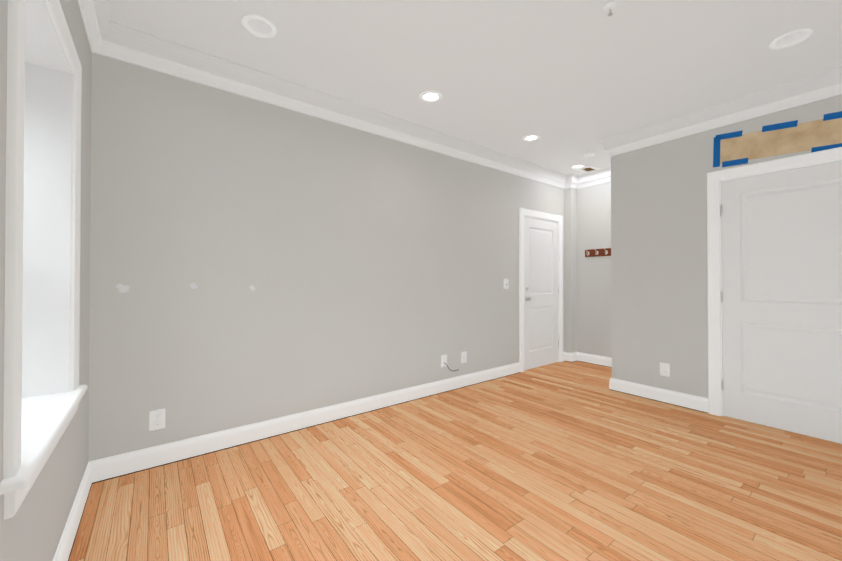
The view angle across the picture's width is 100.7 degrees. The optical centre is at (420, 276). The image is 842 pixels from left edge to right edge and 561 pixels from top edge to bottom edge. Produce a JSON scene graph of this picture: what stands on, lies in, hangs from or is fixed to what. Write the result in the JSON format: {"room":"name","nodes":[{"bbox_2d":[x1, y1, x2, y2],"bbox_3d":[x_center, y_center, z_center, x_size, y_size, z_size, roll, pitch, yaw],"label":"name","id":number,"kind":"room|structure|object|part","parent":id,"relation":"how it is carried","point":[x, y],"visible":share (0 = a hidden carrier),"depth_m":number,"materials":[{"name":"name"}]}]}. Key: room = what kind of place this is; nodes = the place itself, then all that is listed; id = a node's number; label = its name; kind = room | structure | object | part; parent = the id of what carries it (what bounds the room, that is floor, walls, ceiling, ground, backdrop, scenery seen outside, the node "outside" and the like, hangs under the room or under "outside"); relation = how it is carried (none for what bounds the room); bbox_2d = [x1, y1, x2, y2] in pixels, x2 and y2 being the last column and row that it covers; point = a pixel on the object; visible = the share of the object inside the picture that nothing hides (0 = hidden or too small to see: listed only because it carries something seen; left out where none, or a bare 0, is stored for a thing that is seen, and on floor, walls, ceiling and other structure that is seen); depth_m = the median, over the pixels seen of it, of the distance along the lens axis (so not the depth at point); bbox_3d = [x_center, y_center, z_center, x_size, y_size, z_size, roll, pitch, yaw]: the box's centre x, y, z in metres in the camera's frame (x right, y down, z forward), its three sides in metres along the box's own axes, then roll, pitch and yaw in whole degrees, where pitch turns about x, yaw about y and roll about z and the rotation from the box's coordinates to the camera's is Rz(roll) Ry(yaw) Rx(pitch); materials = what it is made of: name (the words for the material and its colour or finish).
{"room":"empty bedroom","nodes":[
{"label":"empty bedroom","id":0,"kind":"room"},
{"bbox_2d":[0,0,91,560],"bbox_3d":[-0.623,-0.163,-0.002,0.400,2.680,4.800,0,-1,-37],"label":"wall","id":1,"kind":"structure","parent":0,"point":[32,528],"depth_m":1.38,"materials":[{"name":"grey paint"}]},
{"bbox_2d":[3,0,81,518],"bbox_3d":[-1.469,-0.195,1.145,0.390,1.614,0.948,0,-1,-37],"label":"window","id":2,"kind":"structure","parent":1,"relation":"in","point":[42,233],"depth_m":1.49,"materials":[{"name":"white paint"}]},
{"bbox_3d":[-1.323,0.576,1.251,0.018,0.075,0.928,0,-1,-37],"label":"window apron","id":3,"kind":"part","parent":2,"relation":"part of","materials":[{"name":"white wood"}]},
{"bbox_2d":[0,384,86,494],"bbox_3d":[-1.312,0.523,1.260,0.046,0.030,1.000,0,-1,-37],"label":"window sill","id":4,"kind":"structure","parent":1,"relation":"attached to","point":[35,453],"depth_m":1.06,"materials":[{"name":"white wood"}]},
{"bbox_2d":[21,392,68,454],"bbox_3d":[-1.441,0.522,1.161,0.280,0.030,0.800,0,-1,-37],"label":"window stool","id":5,"kind":"structure","parent":1,"relation":"attached to","point":[38,412],"depth_m":1.30,"materials":[{"name":"white wood"}]},
{"bbox_2d":[89,52,564,460],"bbox_3d":[-0.005,-0.132,3.593,5.850,2.680,0.160,0,-1,-37],"label":"wall","id":6,"kind":"structure","parent":0,"point":[364,264],"depth_m":2.62,"materials":[{"name":"grey paint"}]},
{"bbox_2d":[149,409,164,430],"bbox_3d":[-1.669,0.904,2.206,0.081,0.122,0.008,0,-1,-37],"label":"electrical outlet","id":7,"kind":"object","parent":6,"relation":"attached to","point":[156,419],"visible":1,"depth_m":2.20,"materials":[{"name":"white plastic"}]},
{"bbox_2d":[116,283,254,292],"bbox_3d":[-1.524,0.070,2.327,0.772,0.058,0.001,0,-1,-37],"label":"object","id":8,"kind":"structure","parent":6,"relation":"attached to","point":[126,287],"depth_m":2.12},
{"bbox_2d":[97,362,519,480],"bbox_3d":[-0.318,1.139,3.232,3.968,0.121,0.016,0,-1,-37],"label":"baseboard","id":9,"kind":"structure","parent":6,"relation":"attached to","point":[116,465],"depth_m":2.61,"materials":[{"name":"white paint"}]},
{"bbox_2d":[441,355,446,366],"bbox_3d":[0.243,0.885,3.668,0.081,0.122,0.008,0,-1,-37],"label":"electrical outlet","id":10,"kind":"object","parent":6,"relation":"attached to","point":[443,360],"visible":0.96,"depth_m":3.66,"materials":[{"name":"white plastic"}]},
{"bbox_2d":[461,351,466,362],"bbox_3d":[0.477,0.887,3.843,0.081,0.122,0.015,0,-1,-37],"label":"outlet plate","id":11,"kind":"object","parent":6,"relation":"attached to","point":[463,357],"visible":1,"depth_m":3.84,"materials":[{"name":"white plastic"}]},
{"bbox_2d":[504,279,507,288],"bbox_3d":[1.051,0.087,4.287,0.081,0.122,0.017,0,-1,-37],"label":"light switch","id":12,"kind":"object","parent":6,"relation":"attached to","point":[505,283],"visible":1,"depth_m":4.28,"materials":[{"name":"white plastic"}]},
{"bbox_2d":[519,208,562,371],"bbox_3d":[1.606,0.169,4.809,0.994,2.097,0.180,0,-1,-37],"label":"door frame","id":13,"kind":"structure","parent":6,"relation":"attached to","point":[536,214],"depth_m":4.63,"materials":[{"name":"white paint"}]},
{"bbox_2d":[524,217,558,369],"bbox_3d":[1.657,0.215,4.749,0.809,1.992,0.106,0,-1,-37],"label":"entry door","id":14,"kind":"structure","parent":6,"relation":"in","point":[541,293],"depth_m":4.75,"materials":[{"name":"white paint"}]},
{"bbox_2d":[69,361,841,560],"bbox_3d":[1.271,1.254,1.913,5.850,0.120,5.560,0,-1,-37],"label":"floor","id":15,"kind":"structure","parent":0,"point":[569,461],"depth_m":1.96,"materials":[{"name":"brown wood"}]},
{"bbox_2d":[107,0,841,174],"bbox_3d":[1.438,-1.613,1.718,5.850,0.250,5.010,0,-1,-37],"label":"ceiling","id":16,"kind":"structure","parent":0,"point":[569,82],"depth_m":2.33,"materials":[{"name":"paint"}]},
{"bbox_2d":[242,15,276,37],"bbox_3d":[-0.957,-1.532,2.068,0.189,0.106,0.189,0,-1,-37],"label":"recessed light","id":17,"kind":"object","parent":16,"relation":"in","point":[259,26],"visible":0.6,"depth_m":2.10,"materials":[{"name":"white paint"}]},
{"bbox_2d":[419,91,441,102],"bbox_3d":[0.080,-1.525,2.863,0.189,0.106,0.189,0,-1,-37],"label":"recessed light","id":18,"kind":"object","parent":16,"relation":"in","point":[430,96],"visible":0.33,"depth_m":2.90,"materials":[{"name":"white paint"}]},
{"bbox_2d":[522,135,539,141],"bbox_3d":[1.166,-1.518,3.699,0.189,0.106,0.189,0,-1,-37],"label":"recessed light","id":19,"kind":"object","parent":16,"relation":"in","point":[530,138],"visible":0.54,"depth_m":3.74,"materials":[{"name":"white paint"}]},
{"bbox_2d":[570,164,584,168],"bbox_3d":[2.078,-1.510,4.625,0.189,0.106,0.189,0,-1,-37],"label":"recessed light","id":20,"kind":"object","parent":16,"relation":"in","point":[578,166],"visible":0.54,"depth_m":4.66,"materials":[{"name":"white paint"}]},
{"bbox_2d":[576,166,600,172],"bbox_3d":[2.285,-1.510,4.751,0.290,0.105,0.210,0,-1,-37],"label":"ceiling vent","id":21,"kind":"object","parent":16,"relation":"in","point":[588,168],"visible":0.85,"depth_m":4.74,"materials":[{"name":"white paint"}]},
{"bbox_2d":[583,151,594,157],"bbox_3d":[1.995,-1.445,4.141,0.132,0.046,0.132,0,-1,-37],"label":"smoke detector","id":22,"kind":"object","parent":16,"relation":"attached to","point":[589,154],"visible":1,"depth_m":4.10,"materials":[{"name":"white plastic"}]},
{"bbox_2d":[604,1,616,16],"bbox_3d":[1.039,-1.461,1.913,0.066,0.050,0.066,0,-1,-37],"label":"sprinkler head","id":23,"kind":"object","parent":16,"relation":"attached to","point":[610,6],"visible":1,"depth_m":1.91},
{"bbox_2d":[769,28,812,48],"bbox_3d":[2.303,-1.531,2.173,0.189,0.106,0.189,0,-1,-37],"label":"recessed light","id":24,"kind":"object","parent":16,"relation":"in","point":[790,38],"visible":0.67,"depth_m":2.19,"materials":[{"name":"white paint"}]},
{"bbox_2d":[564,188,576,352],"bbox_3d":[2.185,-0.120,5.100,0.140,2.680,0.105,0,-1,-37],"label":"wall","id":25,"kind":"structure","parent":0,"point":[570,267],"depth_m":5.06,"materials":[{"name":"grey paint"}]},
{"bbox_2d":[576,182,611,357],"bbox_3d":[3.746,-0.134,3.338,0.200,2.680,4.800,0,-1,-37],"label":"wall","id":26,"kind":"structure","parent":0,"point":[593,274],"depth_m":4.90,"materials":[{"name":"grey paint"}]},
{"bbox_2d":[575,352,611,366],"bbox_3d":[3.626,1.140,3.295,0.030,0.121,4.495,0,-1,-37],"label":"baseboard","id":27,"kind":"structure","parent":26,"relation":"attached to","point":[589,358],"depth_m":4.88,"materials":[{"name":"white paint"}]},
{"bbox_2d":[585,247,610,256],"bbox_3d":[2.506,-0.343,4.720,0.093,0.117,0.617,0,-1,-37],"label":"hook rail","id":28,"kind":"object","parent":26,"relation":"attached to","point":[595,252],"visible":0.69,"depth_m":4.83,"materials":[{"name":"brown wood"}]},
{"bbox_2d":[611,94,841,397],"bbox_3d":[3.179,-0.142,2.376,0.130,2.680,3.560,0,-1,-37],"label":"wall","id":29,"kind":"structure","parent":0,"point":[659,284],"depth_m":3.35,"materials":[{"name":"grey paint"}]},
{"bbox_2d":[78,0,841,188],"bbox_3d":[1.540,-1.401,1.789,5.200,0.172,4.600,0,-1,-37],"label":"crown molding","id":30,"kind":"structure","parent":29,"relation":"attached to","point":[109,38],"depth_m":2.77,"materials":[{"name":"white paint"}]},
{"bbox_2d":[660,362,669,376],"bbox_3d":[2.341,0.890,3.349,0.008,0.122,0.081,0,-1,-37],"label":"outlet","id":31,"kind":"object","parent":29,"relation":"attached to","point":[664,369],"visible":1,"depth_m":3.34,"materials":[{"name":"white plastic"}]},
{"bbox_2d":[707,147,841,415],"bbox_3d":[2.905,0.171,2.732,0.130,2.060,0.873,0,-1,-37],"label":"door frame","id":32,"kind":"structure","parent":29,"relation":"attached to","point":[833,161],"depth_m":3.02,"materials":[{"name":"white paint"}]},
{"bbox_2d":[713,111,841,166],"bbox_3d":[2.905,-1.069,2.631,0.005,0.349,1.102,0,-1,-37],"label":"cardboard","id":33,"kind":"object","parent":29,"relation":"attached to","point":[740,148],"visible":1,"depth_m":2.74,"materials":[{"name":"brown cardboard"}]},
{"bbox_2d":[720,161,841,443],"bbox_3d":[2.843,0.183,2.691,0.106,2.022,0.822,0,-1,-37],"label":"closet door","id":34,"kind":"structure","parent":29,"relation":"in","point":[781,296],"depth_m":2.72,"materials":[{"name":"white paint"}]}
]}

